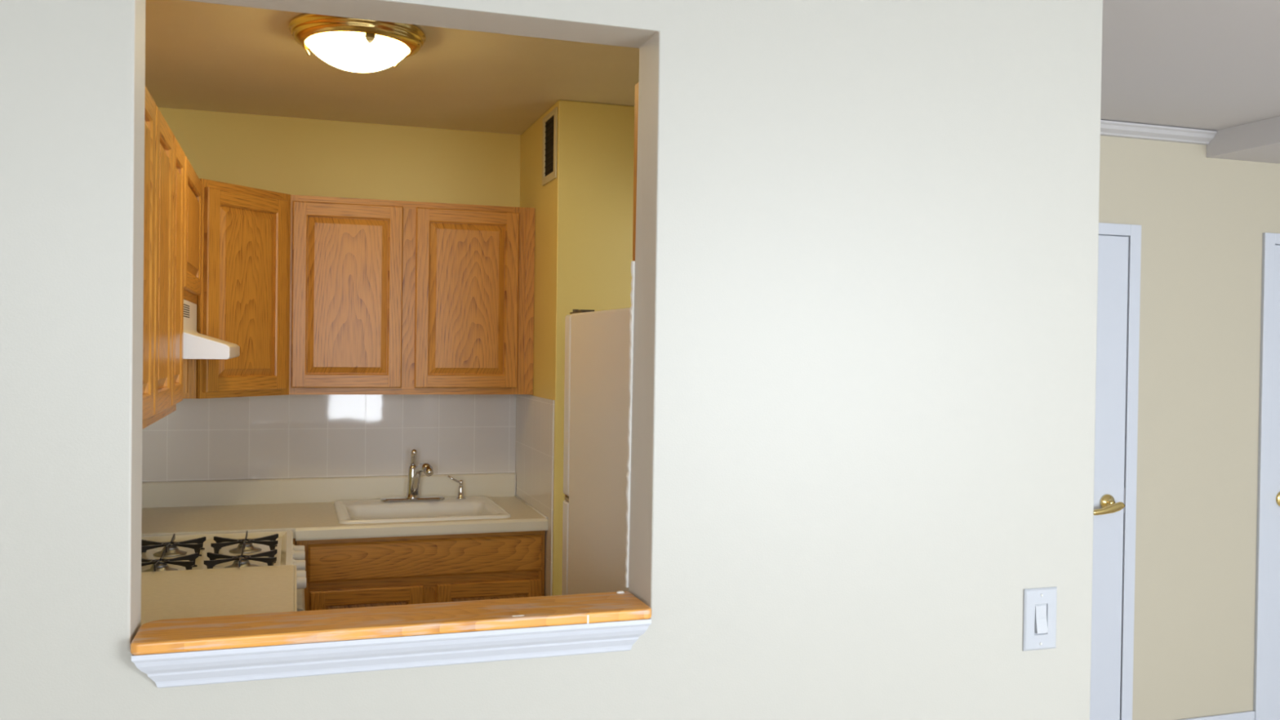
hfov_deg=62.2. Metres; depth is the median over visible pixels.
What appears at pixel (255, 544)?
cooktop
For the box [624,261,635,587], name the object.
trim
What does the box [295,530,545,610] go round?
base cabinet
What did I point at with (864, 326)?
wall
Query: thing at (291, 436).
tile backsplash
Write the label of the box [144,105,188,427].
upper cabinet
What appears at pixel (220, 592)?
stove
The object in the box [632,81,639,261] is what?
upper cabinet
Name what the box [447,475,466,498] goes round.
soap dispenser
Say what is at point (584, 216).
wall
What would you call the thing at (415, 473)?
faucet
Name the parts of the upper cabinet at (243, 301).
raised panel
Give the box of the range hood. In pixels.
[182,299,239,359]
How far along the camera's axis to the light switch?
2.38 m
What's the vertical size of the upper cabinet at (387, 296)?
0.762 m
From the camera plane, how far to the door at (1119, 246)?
4.15 m
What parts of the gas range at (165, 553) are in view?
burner, burner, burner, burner, knob, knob, knob, oven handle, knob, knob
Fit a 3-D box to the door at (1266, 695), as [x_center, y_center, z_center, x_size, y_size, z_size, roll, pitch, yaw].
[2.972,0.518,4.512,0.876,2.076,0.136,1,1,-18]
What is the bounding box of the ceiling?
[145,0,1279,134]
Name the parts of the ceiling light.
lamp shade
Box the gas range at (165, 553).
[141,529,306,611]
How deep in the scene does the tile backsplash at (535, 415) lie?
4.21 m
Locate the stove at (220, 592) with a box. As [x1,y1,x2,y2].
[141,564,297,625]
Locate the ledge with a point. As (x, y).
(211, 650)
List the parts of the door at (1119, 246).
lever, strike plate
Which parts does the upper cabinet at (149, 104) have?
frame, raised panel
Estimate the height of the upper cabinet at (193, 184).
0.434 m
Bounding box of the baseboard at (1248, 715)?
[1178,711,1254,719]
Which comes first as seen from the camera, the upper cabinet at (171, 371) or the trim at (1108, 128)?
the upper cabinet at (171, 371)
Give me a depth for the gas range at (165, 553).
3.37 m
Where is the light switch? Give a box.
[1022,586,1057,651]
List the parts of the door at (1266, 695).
knob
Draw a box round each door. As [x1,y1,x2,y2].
[1089,222,1141,719]
[1253,232,1279,719]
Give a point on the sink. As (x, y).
(476, 507)
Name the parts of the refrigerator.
fridge door, freezer door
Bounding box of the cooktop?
[141,529,293,572]
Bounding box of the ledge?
[130,591,651,688]
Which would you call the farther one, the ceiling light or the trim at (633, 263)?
the ceiling light
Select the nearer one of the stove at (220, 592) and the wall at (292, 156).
the stove at (220, 592)
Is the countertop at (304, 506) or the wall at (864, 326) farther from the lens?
the countertop at (304, 506)
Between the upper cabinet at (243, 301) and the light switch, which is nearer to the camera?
the light switch
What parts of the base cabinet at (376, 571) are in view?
door, raised panel, false drawer, raised panel, door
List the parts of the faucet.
deck plate, lever, spout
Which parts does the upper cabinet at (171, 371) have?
door, raised panel, frame, door, raised panel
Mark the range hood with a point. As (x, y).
(196, 345)
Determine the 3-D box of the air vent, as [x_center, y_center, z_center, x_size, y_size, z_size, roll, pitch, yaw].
[-0.348,-0.819,4.082,0.006,0.265,0.225,1,1,-18]
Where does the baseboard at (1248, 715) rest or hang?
attached to the wall at (1203, 220)
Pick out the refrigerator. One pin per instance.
(597, 343)
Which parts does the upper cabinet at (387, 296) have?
door, raised panel, door, raised panel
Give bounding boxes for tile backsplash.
[142,394,515,481]
[515,394,554,595]
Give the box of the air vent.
[542,106,557,186]
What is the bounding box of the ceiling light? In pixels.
[288,13,426,72]
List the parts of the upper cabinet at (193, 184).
frame, raised panel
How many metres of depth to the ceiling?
3.53 m
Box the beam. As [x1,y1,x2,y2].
[1206,115,1279,164]
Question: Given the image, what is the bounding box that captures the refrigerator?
[561,307,634,595]
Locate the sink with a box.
[333,495,511,524]
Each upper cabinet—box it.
[142,86,155,429]
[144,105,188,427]
[182,178,290,399]
[183,155,202,303]
[288,195,535,394]
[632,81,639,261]
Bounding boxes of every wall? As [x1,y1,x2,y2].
[0,0,1102,719]
[158,106,520,207]
[520,100,635,595]
[1098,135,1279,719]
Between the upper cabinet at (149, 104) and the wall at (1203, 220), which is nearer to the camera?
the upper cabinet at (149, 104)
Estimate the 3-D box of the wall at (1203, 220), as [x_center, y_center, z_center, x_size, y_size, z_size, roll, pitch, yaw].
[2.349,0.316,4.367,3.682,2.466,0.100,1,1,-18]
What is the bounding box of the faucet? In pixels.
[380,448,444,502]
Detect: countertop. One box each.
[141,472,547,541]
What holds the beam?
attached to the ceiling
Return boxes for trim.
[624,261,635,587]
[1100,120,1217,145]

